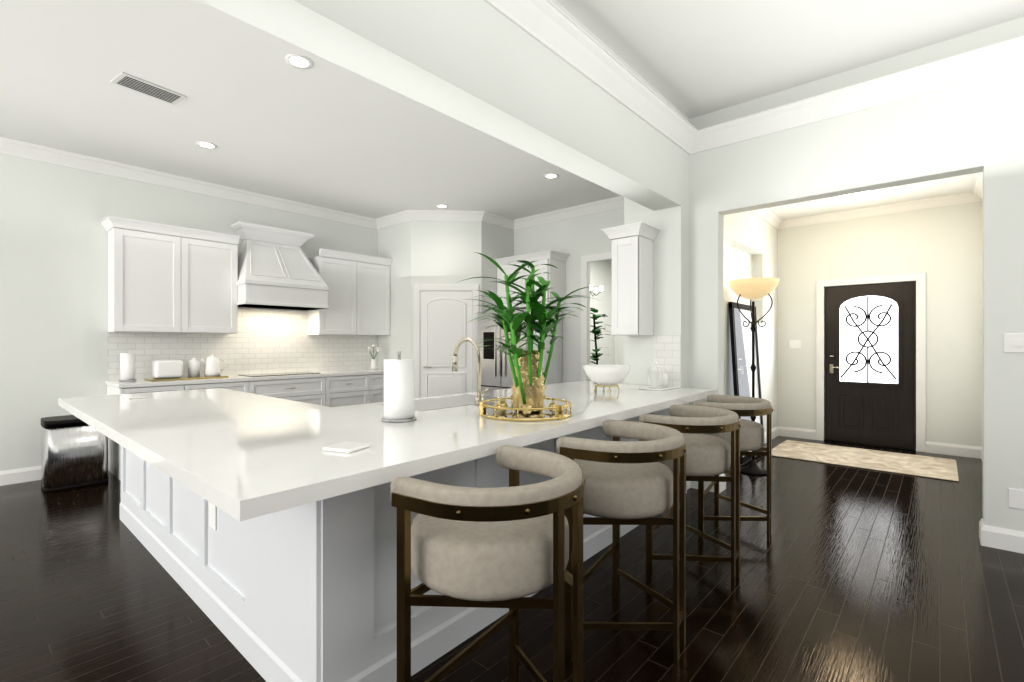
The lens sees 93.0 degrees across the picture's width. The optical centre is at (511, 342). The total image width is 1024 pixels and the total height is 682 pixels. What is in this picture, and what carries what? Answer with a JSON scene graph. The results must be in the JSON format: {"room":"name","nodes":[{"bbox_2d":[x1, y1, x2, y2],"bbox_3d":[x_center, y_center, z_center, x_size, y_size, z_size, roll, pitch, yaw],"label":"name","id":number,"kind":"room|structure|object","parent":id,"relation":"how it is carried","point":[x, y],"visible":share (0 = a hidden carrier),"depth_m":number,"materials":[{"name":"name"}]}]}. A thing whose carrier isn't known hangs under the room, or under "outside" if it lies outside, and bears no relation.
{"room":"kitchen","nodes":[
{"label":"kitchen","id":0,"kind":"room"},
{"bbox_2d":[0,153,377,470],"bbox_3d":[-5.276,-0.360,3.852,0.150,3.320,12.800,0,0,41],"label":"wall","id":1,"kind":"structure","parent":0,"point":[53,290],"depth_m":4.75,"materials":[{"name":"paint"}]},
{"bbox_2d":[0,466,40,485],"bbox_3d":[-6.808,1.235,1.989,0.016,0.130,7.980,0,0,41],"label":"baseboard","id":2,"kind":"structure","parent":1,"relation":"attached to","point":[15,476],"depth_m":4.52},
{"bbox_2d":[107,216,190,335],"bbox_3d":[-3.829,-0.669,5.126,0.329,1.120,0.626,0,0,41],"label":"upper cabinet","id":3,"kind":"object","parent":1,"relation":"attached to","point":[149,274],"depth_m":5.00,"materials":[{"name":"white wood"}]},
{"bbox_2d":[191,228,238,335],"bbox_3d":[-3.503,-0.669,5.496,0.329,1.120,0.628,0,0,41],"label":"upper cabinet","id":4,"kind":"object","parent":1,"relation":"attached to","point":[214,312],"depth_m":5.44,"materials":[{"name":"white wood"}]},
{"bbox_2d":[107,301,377,380],"bbox_3d":[-3.100,-0.058,6.196,0.008,0.885,3.195,0,0,41],"label":"backsplash","id":5,"kind":"structure","parent":1,"relation":"attached to","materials":[{"name":"tile"}]},
{"bbox_2d":[226,221,330,311],"bbox_3d":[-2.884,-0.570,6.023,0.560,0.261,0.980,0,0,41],"label":"range hood","id":6,"kind":"object","parent":1,"relation":"attached to","point":[248,293],"depth_m":5.82,"materials":[{"name":"white wood"}]},
{"bbox_2d":[0,137,623,229],"bbox_3d":[-3.606,-1.790,2.246,4.480,0.120,12.600,0,0,41],"label":"crown molding","id":7,"kind":"structure","parent":1,"relation":"attached to","point":[17,148],"depth_m":6.16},
{"bbox_2d":[307,256,362,335],"bbox_3d":[-2.444,-0.625,6.697,0.329,1.031,0.614,0,0,41],"label":"upper cabinet","id":8,"kind":"object","parent":1,"relation":"attached to","point":[344,317],"depth_m":6.63,"materials":[{"name":"white wood"}]},
{"bbox_2d":[363,260,390,335],"bbox_3d":[-2.126,-0.625,7.058,0.329,1.031,0.615,0,0,41],"label":"upper cabinet","id":9,"kind":"object","parent":1,"relation":"attached to","point":[376,277],"depth_m":7.01,"materials":[{"name":"white wood"}]},
{"bbox_2d":[0,0,620,219],"bbox_3d":[-2.347,-1.900,3.636,4.530,0.100,16.350,0,0,41],"label":"ceiling","id":10,"kind":"structure","parent":0,"point":[259,112],"depth_m":4.02,"materials":[{"name":"paint"}]},
{"bbox_2d":[110,72,186,104],"bbox_3d":[-2.639,-1.845,3.539,0.220,0.009,0.400,0,0,33],"label":"ceiling vent","id":11,"kind":"object","parent":10,"relation":"in","point":[133,83],"visible":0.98,"depth_m":3.52,"materials":[{"name":"white metal"}]},
{"bbox_2d":[196,141,216,148],"bbox_3d":[-2.850,-1.847,4.539,0.170,0.006,0.170,0,0,41],"label":"recessed light","id":12,"kind":"object","parent":10,"relation":"in","point":[206,145],"visible":1,"depth_m":4.54,"materials":[{"name":"white"}]},
{"bbox_2d":[285,54,312,69],"bbox_3d":[-1.398,-1.847,3.192,0.170,0.006,0.170,0,0,41],"label":"recessed light","id":13,"kind":"object","parent":10,"relation":"in","point":[297,61],"visible":1,"depth_m":3.19,"materials":[{"name":"white"}]},
{"bbox_2d":[436,204,447,207],"bbox_3d":[-0.944,-1.847,6.565,0.170,0.006,0.170,0,0,41],"label":"recessed light","id":14,"kind":"object","parent":10,"relation":"in","point":[441,206],"visible":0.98,"depth_m":6.57,"materials":[{"name":"white"}]},
{"bbox_2d":[544,173,558,178],"bbox_3d":[0.434,-1.847,5.377,0.170,0.006,0.170,0,0,41],"label":"recessed light","id":15,"kind":"object","parent":10,"relation":"in","point":[550,176],"visible":1,"depth_m":5.38,"materials":[{"name":"white"}]},
{"bbox_2d":[590,285,602,295],"bbox_3d":[1.411,-1.347,8.783,0.488,1.006,0.468,0,0,41],"label":"chandelier","id":16,"kind":"object","parent":10,"relation":"hanging from","point":[596,289],"visible":0.44,"depth_m":8.72,"materials":[{"name":"white glass"}]},
{"bbox_2d":[198,0,688,210],"bbox_3d":[-2.245,-1.660,0.213,0.250,0.920,11.350,0,0,41],"label":"soffit","id":17,"kind":"structure","parent":0,"point":[483,66],"depth_m":2.50,"materials":[{"name":"paint"}]},
{"bbox_2d":[378,220,513,391],"bbox_3d":[-1.009,-0.275,7.422,1.530,3.150,1.400,0,0,41],"label":"wall","id":18,"kind":"structure","parent":0,"point":[429,252],"depth_m":6.91,"materials":[{"name":"paint"}]},
{"bbox_2d":[413,284,478,397],"bbox_3d":[-0.928,0.235,6.875,0.659,2.130,0.659,0,0,41],"label":"door","id":19,"kind":"structure","parent":18,"relation":"attached to","point":[442,317],"depth_m":6.86,"materials":[{"name":"white wood"}]},
{"bbox_2d":[0,403,1023,681],"bbox_3d":[1.069,1.325,2.724,16.000,0.050,19.500,0,0,41],"label":"floor","id":20,"kind":"structure","parent":0,"point":[854,575],"depth_m":2.46,"materials":[{"name":"brown wood"}]},
{"bbox_2d":[41,415,108,491],"bbox_3d":[-4.023,0.990,4.480,0.368,0.620,0.448,0,0,41],"label":"trash can","id":21,"kind":"object","parent":20,"relation":"on","point":[74,452],"visible":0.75,"depth_m":4.33,"materials":[{"name":"silver metal"}]},
{"bbox_2d":[106,384,194,480],"bbox_3d":[-3.735,0.863,5.007,0.627,0.874,0.582,0,0,41],"label":"base cabinet","id":22,"kind":"object","parent":20,"relation":"on","point":[114,449],"depth_m":4.78,"materials":[{"name":"white wood"}]},
{"bbox_2d":[195,380,250,392],"bbox_3d":[-3.399,0.863,5.388,0.627,0.874,0.682,0,0,41],"label":"base cabinet","id":23,"kind":"object","parent":20,"relation":"on","point":[237,385],"depth_m":5.29,"materials":[{"name":"white wood"}]},
{"bbox_2d":[251,376,330,406],"bbox_3d":[-2.876,0.863,5.981,0.627,0.874,1.024,0,0,41],"label":"base cabinet","id":24,"kind":"object","parent":20,"relation":"on","point":[316,390],"depth_m":5.86,"materials":[{"name":"white wood"}]},
{"bbox_2d":[105,368,383,387],"bbox_3d":[-2.870,0.405,5.981,0.637,0.040,3.215,0,0,41],"label":"countertop","id":25,"kind":"structure","parent":24,"relation":"on","point":[338,371],"depth_m":5.39,"materials":[{"name":"white stone"}]},
{"bbox_2d":[119,344,379,380],"bbox_3d":[-2.936,0.199,5.985,0.280,0.370,2.995,0,0,41],"label":"canisters","id":26,"kind":"object","parent":25,"relation":"on","point":[167,369],"depth_m":5.15,"materials":[{"name":"white ceramic"}]},
{"bbox_2d":[239,372,302,375],"bbox_3d":[-2.860,0.382,6.002,0.430,0.005,0.820,0,0,41],"label":"cooktop","id":27,"kind":"object","parent":25,"relation":"in","point":[240,373],"depth_m":5.95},
{"bbox_2d":[331,372,374,406],"bbox_3d":[-2.353,0.863,6.575,0.627,0.874,0.682,0,0,41],"label":"base cabinet","id":28,"kind":"object","parent":20,"relation":"on","point":[345,390],"depth_m":6.40,"materials":[{"name":"white wood"}]},
{"bbox_2d":[375,372,383,402],"bbox_3d":[-2.010,0.863,6.964,0.627,0.874,0.603,0,0,41],"label":"base cabinet","id":29,"kind":"object","parent":20,"relation":"on","point":[379,376],"depth_m":6.71,"materials":[{"name":"white wood"}]},
{"bbox_2d":[120,413,686,681],"bbox_3d":[-0.657,0.868,3.867,3.028,0.865,3.380,0,0,41],"label":"kitchen island","id":30,"kind":"object","parent":20,"relation":"on","point":[262,529],"depth_m":1.87,"materials":[{"name":"white wood"}]},
{"bbox_2d":[58,381,715,524],"bbox_3d":[-0.692,0.410,3.676,3.340,0.050,3.698,0,0,41],"label":"island countertop","id":31,"kind":"structure","parent":30,"relation":"on","point":[249,456],"depth_m":2.09,"materials":[{"name":"white stone"}]},
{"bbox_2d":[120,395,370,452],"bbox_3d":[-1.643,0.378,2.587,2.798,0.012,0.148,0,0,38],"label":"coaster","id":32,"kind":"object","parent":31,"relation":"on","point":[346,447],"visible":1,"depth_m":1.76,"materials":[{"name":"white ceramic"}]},
{"bbox_2d":[382,351,415,422],"bbox_3d":[-0.564,0.213,2.430,0.170,0.342,0.170,0,0,41],"label":"paper towel roll","id":33,"kind":"object","parent":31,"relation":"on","point":[399,389],"visible":1,"depth_m":2.37,"materials":[{"name":"white paper"}]},
{"bbox_2d":[377,337,512,411],"bbox_3d":[-0.395,0.173,3.161,0.507,0.423,0.780,0,0,41],"label":"sink","id":34,"kind":"object","parent":31,"relation":"in","point":[438,404],"depth_m":3.08,"materials":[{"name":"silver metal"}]},
{"bbox_2d":[450,337,489,404],"bbox_3d":[-0.265,0.173,3.130,0.271,0.423,0.120,0,0,41],"label":"faucet","id":35,"kind":"object","parent":31,"relation":"on","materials":[{"name":"gold metal"}]},
{"bbox_2d":[459,252,597,420],"bbox_3d":[0.040,-0.048,2.666,0.681,0.864,0.864,0,0,41],"label":"potted plant","id":36,"kind":"object","parent":31,"relation":"on","point":[528,396],"visible":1,"depth_m":2.56,"materials":[{"name":"green plant"}]},
{"bbox_2d":[583,364,630,391],"bbox_3d":[0.750,0.279,3.845,0.380,0.202,0.380,0,0,41],"label":"bowl","id":37,"kind":"object","parent":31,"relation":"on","point":[601,375],"visible":1,"depth_m":3.73,"materials":[{"name":"white ceramic"}]},
{"bbox_2d":[639,361,678,390],"bbox_3d":[1.244,0.265,4.103,0.200,0.238,0.360,0,0,41],"label":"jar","id":38,"kind":"object","parent":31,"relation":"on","point":[662,380],"visible":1,"depth_m":4.07,"materials":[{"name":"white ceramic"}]},
{"bbox_2d":[390,445,584,681],"bbox_3d":[-0.048,0.846,1.554,0.560,0.909,0.602,0,0,33],"label":"stool","id":39,"kind":"object","parent":20,"relation":"on","point":[496,547],"visible":1,"depth_m":1.37,"materials":[{"name":"fabric"}]},
{"bbox_2d":[478,250,568,390],"bbox_3d":[0.131,0.025,6.776,1.025,2.510,0.856,0,0,41],"label":"tall cabinet","id":40,"kind":"object","parent":20,"relation":"on","point":[496,372],"visible":0.35,"depth_m":6.67,"materials":[{"name":"white wood"}]},
{"bbox_2d":[556,419,685,663],"bbox_3d":[0.487,0.846,2.176,0.560,0.909,0.602,0,0,31],"label":"stool","id":41,"kind":"object","parent":20,"relation":"on","point":[631,483],"visible":0.96,"depth_m":1.99,"materials":[{"name":"fabric"}]},
{"bbox_2d":[638,404,740,586],"bbox_3d":[1.014,0.846,2.803,0.560,0.909,0.602,0,0,35],"label":"stool","id":42,"kind":"object","parent":20,"relation":"on","point":[708,457],"visible":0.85,"depth_m":2.61,"materials":[{"name":"fabric"}]},
{"bbox_2d":[692,394,772,540],"bbox_3d":[1.509,0.846,3.395,0.560,0.909,0.602,0,0,32],"label":"stool","id":43,"kind":"object","parent":20,"relation":"on","point":[751,437],"visible":0.73,"depth_m":3.20,"materials":[{"name":"fabric"}]},
{"bbox_2d":[728,302,764,463],"bbox_3d":[2.671,0.420,5.511,0.133,1.720,0.900,0,0,41],"label":"floor mirror","id":44,"kind":"object","parent":20,"relation":"on","point":[741,342],"visible":0.65,"depth_m":5.42,"materials":[{"name":"black metal"}]},
{"bbox_2d":[728,278,779,474],"bbox_3d":[2.440,0.335,4.915,0.470,1.930,0.470,0,0,41],"label":"floor lamp","id":45,"kind":"object","parent":20,"relation":"on","point":[750,289],"visible":0.96,"depth_m":4.84,"materials":[{"name":"black metal"}]},
{"bbox_2d":[772,440,958,481],"bbox_3d":[3.918,1.294,5.511,1.670,0.011,1.110,0,0,41],"label":"rug","id":46,"kind":"object","parent":20,"relation":"on","point":[920,466],"visible":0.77,"depth_m":5.38,"materials":[{"name":"beige fabric"}]},
{"bbox_2d":[514,208,623,382],"bbox_3d":[0.497,-0.360,7.127,4.180,3.320,0.150,0,0,41],"label":"wall","id":47,"kind":"structure","parent":0,"point":[576,238],"depth_m":6.72,"materials":[{"name":"paint"}]},
{"bbox_2d":[581,252,611,380],"bbox_3d":[1.306,0.058,6.306,0.970,2.485,0.012,0,0,41],"label":"trim","id":48,"kind":"structure","parent":47,"relation":"attached to","point":[585,259],"depth_m":6.58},
{"bbox_2d":[590,308,610,364],"bbox_3d":[1.353,0.370,7.819,0.557,1.860,0.523,0,0,41],"label":"plant","id":49,"kind":"object","parent":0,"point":[595,331],"visible":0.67,"depth_m":7.81,"materials":[{"name":"green plant"}]},
{"bbox_2d":[590,259,614,381],"bbox_3d":[1.036,-0.360,9.152,0.150,3.320,3.600,0,0,41],"label":"wall","id":50,"kind":"structure","parent":0,"point":[600,272],"depth_m":10.00,"materials":[{"name":"paint"}]},
{"bbox_2d":[615,335,623,383],"bbox_3d":[3.471,-0.360,9.305,3.300,3.320,0.150,0,0,41],"label":"wall","id":51,"kind":"structure","parent":0,"point":[619,339],"depth_m":10.26,"materials":[{"name":"paint"}]},
{"bbox_2d":[624,197,688,404],"bbox_3d":[1.330,-0.275,4.495,0.550,3.150,0.198,0,0,41],"label":"wall","id":52,"kind":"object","parent":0,"point":[665,345],"visible":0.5,"depth_m":4.34,"materials":[{"name":"paint"}]},
{"bbox_2d":[600,222,660,335],"bbox_3d":[1.063,-0.545,4.359,0.400,0.950,0.370,0,0,41],"label":"upper cabinet","id":53,"kind":"object","parent":52,"relation":"attached to","point":[632,286],"visible":1,"depth_m":4.28,"materials":[{"name":"white wood"}]},
{"bbox_2d":[724,211,777,432],"bbox_3d":[2.655,-0.360,5.725,0.150,3.320,3.100,0,0,41],"label":"wall","id":54,"kind":"structure","parent":0,"point":[750,244],"depth_m":6.23,"materials":[{"name":"paint"}]},
{"bbox_2d":[752,208,783,228],"bbox_3d":[2.745,-1.650,5.646,0.090,0.100,3.100,0,0,41],"label":"crown molding","id":55,"kind":"structure","parent":54,"relation":"attached to","point":[769,216],"depth_m":6.40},
{"bbox_2d":[764,426,778,443],"bbox_3d":[2.717,1.235,5.670,0.016,0.130,3.100,0,0,41],"label":"baseboard","id":56,"kind":"structure","parent":54,"relation":"attached to","point":[775,431],"depth_m":6.63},
{"bbox_2d":[556,0,1023,118],"bbox_3d":[1.112,-2.070,-2.746,8.700,0.100,11.350,0,0,41],"label":"ceiling","id":57,"kind":"structure","parent":0,"point":[690,59],"depth_m":3.19,"materials":[{"name":"paint"}]},
{"bbox_2d":[689,17,1023,531],"bbox_3d":[4.164,-0.360,2.228,6.700,3.320,0.150,0,0,41],"label":"wall","id":58,"kind":"structure","parent":0,"point":[977,126],"depth_m":3.37,"materials":[{"name":"paint"}]},
{"bbox_2d":[484,0,699,154],"bbox_3d":[-2.106,-1.775,0.091,0.120,0.150,11.350,0,0,41],"label":"crown molding","id":59,"kind":"structure","parent":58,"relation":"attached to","point":[554,28],"depth_m":3.08,"materials":[{"name":"white wood"}]},
{"bbox_2d":[687,481,721,492],"bbox_3d":[1.695,1.235,4.292,0.266,0.130,0.060,0,0,41],"label":"baseboard","id":60,"kind":"structure","parent":58,"relation":"attached to","point":[690,484],"depth_m":4.28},
{"bbox_2d":[700,36,1023,151],"bbox_3d":[4.123,-1.775,2.084,6.570,0.150,0.120,0,0,41],"label":"crown molding","id":61,"kind":"structure","parent":58,"relation":"attached to","point":[1007,56],"depth_m":3.44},
{"bbox_2d":[971,172,982,201],"bbox_3d":[4.237,-1.650,4.330,0.090,0.100,3.100,0,0,41],"label":"crown molding","id":62,"kind":"structure","parent":58,"relation":"attached to","point":[977,194],"depth_m":5.26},
{"bbox_2d":[977,447,982,461],"bbox_3d":[4.256,1.235,4.313,0.040,0.130,3.100,0,0,41],"label":"baseboard","id":63,"kind":"structure","parent":58,"relation":"attached to","point":[979,449],"depth_m":5.47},
{"bbox_2d":[979,521,1023,553],"bbox_3d":[4.826,1.235,1.547,4.806,0.130,0.036,0,0,41],"label":"baseboard","id":64,"kind":"structure","parent":58,"relation":"attached to","point":[1002,538],"depth_m":3.06,"materials":[{"name":"white wood"}]},
{"bbox_2d":[1004,333,1023,352],"bbox_3d":[3.143,0.000,3.021,0.120,0.120,0.010,0,0,41],"label":"switch plate","id":65,"kind":"object","parent":58,"relation":"attached to","point":[1013,342],"visible":1,"depth_m":3.03,"materials":[{"name":"white plastic"}]},
{"bbox_2d":[1008,488,1023,509],"bbox_3d":[3.145,0.970,3.022,0.080,0.120,0.006,0,0,41],"label":"electrical outlet plate","id":66,"kind":"object","parent":58,"relation":"attached to","point":[1016,498],"visible":1,"depth_m":3.02,"materials":[{"name":"white plastic"}]},
{"bbox_2d":[768,173,975,219],"bbox_3d":[3.491,-1.750,4.988,2.080,0.100,3.100,0,0,41],"label":"ceiling","id":67,"kind":"structure","parent":0,"point":[930,189],"depth_m":5.68,"materials":[{"name":"paint"}]},
{"bbox_2d":[839,191,870,198],"bbox_3d":[3.883,-1.675,5.508,0.300,0.050,0.300,0,0,41],"label":"recessed light","id":68,"kind":"object","parent":67,"relation":"in","point":[855,195],"visible":0.58,"depth_m":5.47,"materials":[{"name":"white"}]},
{"bbox_2d":[778,201,982,446],"bbox_3d":[4.566,-0.360,6.207,2.380,3.320,0.150,0,0,41],"label":"wall","id":69,"kind":"structure","parent":0,"point":[942,247],"depth_m":5.82,"materials":[{"name":"paint"}]},
{"bbox_2d":[789,340,800,348],"bbox_3d":[3.899,0.020,6.690,0.140,0.120,0.006,0,0,41],"label":"light switch","id":70,"kind":"object","parent":69,"relation":"attached to","point":[794,344],"visible":1,"depth_m":6.69,"materials":[{"name":"white plastic"}]},
{"bbox_2d":[779,426,815,439],"bbox_3d":[3.922,1.235,6.664,0.450,0.130,0.016,0,0,41],"label":"baseboard","id":71,"kind":"structure","parent":69,"relation":"attached to","point":[783,431],"depth_m":6.66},
{"bbox_2d":[816,272,925,451],"bbox_3d":[4.520,0.230,6.171,1.120,2.140,0.144,0,0,41],"label":"door","id":72,"kind":"structure","parent":69,"relation":"attached to","point":[870,365],"depth_m":6.13,"materials":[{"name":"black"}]},
{"bbox_2d":[784,192,969,227],"bbox_3d":[4.479,-1.650,6.123,1.860,0.100,0.090,0,0,41],"label":"crown molding","id":73,"kind":"structure","parent":69,"relation":"attached to","point":[961,198],"depth_m":6.03,"materials":[{"name":"white wood"}]},
{"bbox_2d":[926,441,976,457],"bbox_3d":[5.088,1.235,5.635,0.460,0.130,0.016,0,0,41],"label":"baseboard","id":74,"kind":"structure","parent":69,"relation":"attached to","point":[931,447],"depth_m":5.63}
]}

